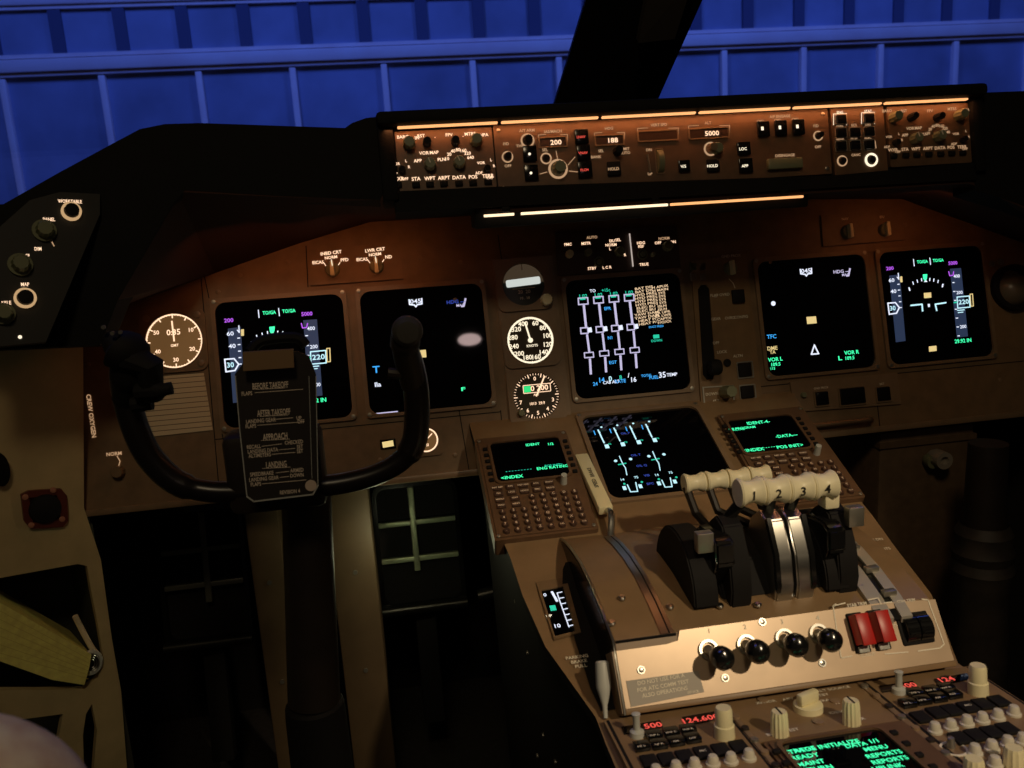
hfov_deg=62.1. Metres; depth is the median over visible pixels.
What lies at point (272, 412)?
print
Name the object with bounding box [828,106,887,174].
panel
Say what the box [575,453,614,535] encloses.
lever
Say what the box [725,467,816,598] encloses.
lever
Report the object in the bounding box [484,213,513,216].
tube
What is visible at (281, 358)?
clip
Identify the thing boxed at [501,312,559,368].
indicator
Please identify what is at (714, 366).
lever
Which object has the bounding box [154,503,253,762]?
rudder pedal
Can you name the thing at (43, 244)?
control panel
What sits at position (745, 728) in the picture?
mounting rail
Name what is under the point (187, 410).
vent grille
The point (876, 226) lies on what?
panel
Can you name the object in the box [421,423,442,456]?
pressure gauge
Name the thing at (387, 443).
light
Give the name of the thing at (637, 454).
display unit
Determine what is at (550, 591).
indicator
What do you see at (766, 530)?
lever
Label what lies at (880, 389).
panel
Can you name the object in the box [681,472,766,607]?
lever
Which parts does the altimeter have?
setting knob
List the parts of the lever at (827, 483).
reverse arm, arm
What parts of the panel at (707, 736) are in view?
volume knob, volume knob, volume knob, volume knob, tuning knob, volume knob, volume knob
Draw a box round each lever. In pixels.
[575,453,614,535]
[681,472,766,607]
[704,469,793,601]
[706,359,722,374]
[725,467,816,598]
[747,464,858,592]
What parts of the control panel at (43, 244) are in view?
knob, knob, knob, knob, knob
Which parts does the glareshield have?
flood light strip, flood light strip, flood light strip, flood light strip, flood light strip, flood light strip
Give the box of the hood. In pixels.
[376,83,987,208]
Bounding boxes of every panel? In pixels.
[0,192,99,347]
[83,199,1023,516]
[308,243,402,285]
[395,127,496,190]
[493,109,831,186]
[555,225,680,275]
[604,703,771,767]
[690,254,761,402]
[726,683,899,747]
[789,373,900,410]
[820,209,904,246]
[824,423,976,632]
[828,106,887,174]
[855,541,912,623]
[862,662,1023,767]
[882,103,971,167]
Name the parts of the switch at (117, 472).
knob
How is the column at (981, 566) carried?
on the floor
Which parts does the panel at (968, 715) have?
volume knob, volume knob, volume knob, selector knob, volume knob, tuning knob, volume knob, volume knob, volume knob, volume knob, volume knob, selector knob, volume knob, volume knob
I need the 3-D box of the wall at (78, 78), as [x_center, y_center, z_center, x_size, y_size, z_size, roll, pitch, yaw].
[1.148,-5.293,12.959,38.000,11.000,0.440,-5,12,-8]
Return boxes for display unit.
[210,289,356,431]
[355,278,496,417]
[475,430,598,554]
[561,268,694,402]
[576,402,735,504]
[717,407,864,508]
[752,250,879,379]
[764,720,958,767]
[874,241,997,367]
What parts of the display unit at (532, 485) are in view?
screen frame, brightness knob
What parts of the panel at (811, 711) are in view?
knob, selector knob, knob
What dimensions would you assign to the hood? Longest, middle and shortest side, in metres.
0.880 x 0.125 x 0.084 m
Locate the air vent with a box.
[988,259,1023,310]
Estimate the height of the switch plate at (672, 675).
0.086 m
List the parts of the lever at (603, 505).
stem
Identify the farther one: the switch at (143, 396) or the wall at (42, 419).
the wall at (42, 419)
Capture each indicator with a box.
[494,257,551,311]
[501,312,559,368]
[536,578,580,640]
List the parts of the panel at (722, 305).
placard frame, flap knob, knob, button frame, button frame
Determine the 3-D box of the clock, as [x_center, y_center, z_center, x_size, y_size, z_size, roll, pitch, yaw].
[-0.513,-0.066,1.292,0.096,0.094,0.032,-5,12,-8]
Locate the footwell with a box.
[90,475,500,726]
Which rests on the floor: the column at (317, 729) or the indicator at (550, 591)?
the column at (317, 729)
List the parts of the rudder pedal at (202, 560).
frame, plate, pedal arm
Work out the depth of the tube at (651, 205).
1.18 m
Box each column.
[100,315,429,767]
[947,438,1015,690]
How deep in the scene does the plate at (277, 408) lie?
0.93 m
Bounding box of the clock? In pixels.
[139,308,208,372]
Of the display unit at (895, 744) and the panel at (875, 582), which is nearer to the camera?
the display unit at (895, 744)
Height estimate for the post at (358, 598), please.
0.680 m
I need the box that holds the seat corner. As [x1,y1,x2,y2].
[0,713,85,767]
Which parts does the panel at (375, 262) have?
knob, knob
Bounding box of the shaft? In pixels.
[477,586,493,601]
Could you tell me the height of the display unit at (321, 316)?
0.202 m
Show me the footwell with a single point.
(156, 687)
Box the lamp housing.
[471,176,807,228]
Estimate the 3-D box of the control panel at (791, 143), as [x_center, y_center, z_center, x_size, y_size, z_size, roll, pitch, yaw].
[0.217,-0.325,1.191,0.484,0.095,0.052,-5,12,-8]
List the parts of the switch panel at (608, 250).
knob, knob, knob, index strip, knob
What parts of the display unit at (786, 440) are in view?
screen frame, brightness knob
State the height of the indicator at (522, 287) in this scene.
0.083 m
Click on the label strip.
(88, 394)
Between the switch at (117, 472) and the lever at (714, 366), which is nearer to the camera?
the switch at (117, 472)
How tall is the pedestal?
0.727 m
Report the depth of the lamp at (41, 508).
1.21 m
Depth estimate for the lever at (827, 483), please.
0.95 m
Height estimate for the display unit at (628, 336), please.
0.202 m
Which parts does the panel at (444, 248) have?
panel handle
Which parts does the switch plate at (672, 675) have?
fuel control switch, knob, fuel control switch, knob, fuel control switch, knob, fuel control switch, knob, guarded switch, guarded switch, trim rocker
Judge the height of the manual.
0.248 m
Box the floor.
[128,675,1023,767]
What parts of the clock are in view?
corner knob, corner knob, corner knob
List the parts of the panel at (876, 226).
knob, knob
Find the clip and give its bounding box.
[243,349,293,370]
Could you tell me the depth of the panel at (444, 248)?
1.36 m
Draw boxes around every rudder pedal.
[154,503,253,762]
[372,478,467,723]
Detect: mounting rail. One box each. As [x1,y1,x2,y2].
[721,702,779,767]
[856,682,962,767]
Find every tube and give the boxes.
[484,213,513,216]
[521,203,667,214]
[670,195,803,205]
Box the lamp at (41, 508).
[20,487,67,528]
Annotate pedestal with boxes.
[469,391,962,767]
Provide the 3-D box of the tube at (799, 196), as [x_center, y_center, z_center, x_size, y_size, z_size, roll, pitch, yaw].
[0.320,-0.261,1.208,0.198,0.004,0.004,-5,12,-8]
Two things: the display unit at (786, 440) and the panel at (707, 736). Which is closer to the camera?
the panel at (707, 736)
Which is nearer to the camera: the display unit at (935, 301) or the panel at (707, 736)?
the panel at (707, 736)
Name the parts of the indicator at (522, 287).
caging knob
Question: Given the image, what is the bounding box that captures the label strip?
[86,394,95,437]
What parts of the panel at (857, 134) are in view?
button frame, button frame, button frame, button frame, button frame, button frame, button frame, button frame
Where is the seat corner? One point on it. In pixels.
(23, 744)
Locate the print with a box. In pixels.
[241,381,303,494]
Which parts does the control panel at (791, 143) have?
knob, knob, knob, knob, knob, index rod, wheel frame, knob, knob, knob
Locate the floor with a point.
(473, 732)
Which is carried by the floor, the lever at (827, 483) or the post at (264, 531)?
the post at (264, 531)
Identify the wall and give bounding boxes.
[0,0,1023,203]
[0,347,126,767]
[971,417,1023,690]
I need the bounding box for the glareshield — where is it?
[0,83,1023,350]
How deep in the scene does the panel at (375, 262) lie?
1.33 m
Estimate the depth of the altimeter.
1.36 m
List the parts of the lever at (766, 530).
reverse arm, arm, rail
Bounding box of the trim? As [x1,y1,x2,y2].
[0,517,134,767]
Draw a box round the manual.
[0,590,102,684]
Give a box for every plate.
[235,351,318,501]
[606,597,956,715]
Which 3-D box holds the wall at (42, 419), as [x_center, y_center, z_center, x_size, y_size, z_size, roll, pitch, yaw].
[-0.717,0.382,1.209,0.336,0.963,0.012,-14,16,-40]
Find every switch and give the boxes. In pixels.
[106,452,125,478]
[129,382,173,412]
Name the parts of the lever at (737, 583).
reverse arm, arm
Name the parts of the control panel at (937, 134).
knob, knob, knob, knob, knob, knob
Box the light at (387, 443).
[380,439,395,449]
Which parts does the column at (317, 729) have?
arm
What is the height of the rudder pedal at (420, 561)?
0.470 m
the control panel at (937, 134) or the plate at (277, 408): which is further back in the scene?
the control panel at (937, 134)
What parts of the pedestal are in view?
panel, edge trim, parking brake handle, lever guard, lever guard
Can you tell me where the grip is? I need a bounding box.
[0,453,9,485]
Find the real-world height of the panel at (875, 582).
0.053 m
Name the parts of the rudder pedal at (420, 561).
plate, frame, pedal arm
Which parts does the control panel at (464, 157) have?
knob, knob, knob, knob, knob, knob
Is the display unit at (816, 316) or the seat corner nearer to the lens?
the seat corner
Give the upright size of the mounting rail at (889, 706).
0.021 m
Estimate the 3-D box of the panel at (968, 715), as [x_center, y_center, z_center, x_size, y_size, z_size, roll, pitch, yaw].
[0.444,0.322,0.822,0.136,0.048,0.192,-5,12,-8]
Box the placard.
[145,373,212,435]
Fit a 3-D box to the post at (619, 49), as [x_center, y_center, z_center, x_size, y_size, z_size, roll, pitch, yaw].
[0.192,-0.570,1.426,0.202,0.297,0.399,-7,12,-16]
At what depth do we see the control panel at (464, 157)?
1.14 m
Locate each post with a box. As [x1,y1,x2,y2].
[244,510,290,767]
[331,488,397,767]
[553,0,701,102]
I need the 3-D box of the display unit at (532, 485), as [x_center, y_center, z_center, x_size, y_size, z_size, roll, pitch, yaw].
[0.030,0.151,1.234,0.143,0.115,0.204,-5,12,-8]
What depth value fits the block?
0.96 m
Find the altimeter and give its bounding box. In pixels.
[506,367,566,421]
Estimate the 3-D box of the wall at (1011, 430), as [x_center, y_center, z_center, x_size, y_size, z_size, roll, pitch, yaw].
[1.165,0.226,1.061,0.060,1.100,2.150,-5,12,-8]
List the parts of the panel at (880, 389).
knob, button frame, button frame, button frame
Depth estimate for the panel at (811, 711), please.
0.85 m
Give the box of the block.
[717,526,821,599]
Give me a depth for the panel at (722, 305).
1.41 m
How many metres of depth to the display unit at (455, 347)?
1.34 m
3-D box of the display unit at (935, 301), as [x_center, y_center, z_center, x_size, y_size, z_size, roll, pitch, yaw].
[0.727,-0.137,1.464,0.205,0.202,0.064,-5,12,-8]
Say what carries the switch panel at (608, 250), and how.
attached to the panel at (444, 248)
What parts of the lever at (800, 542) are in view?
reverse arm, arm, rail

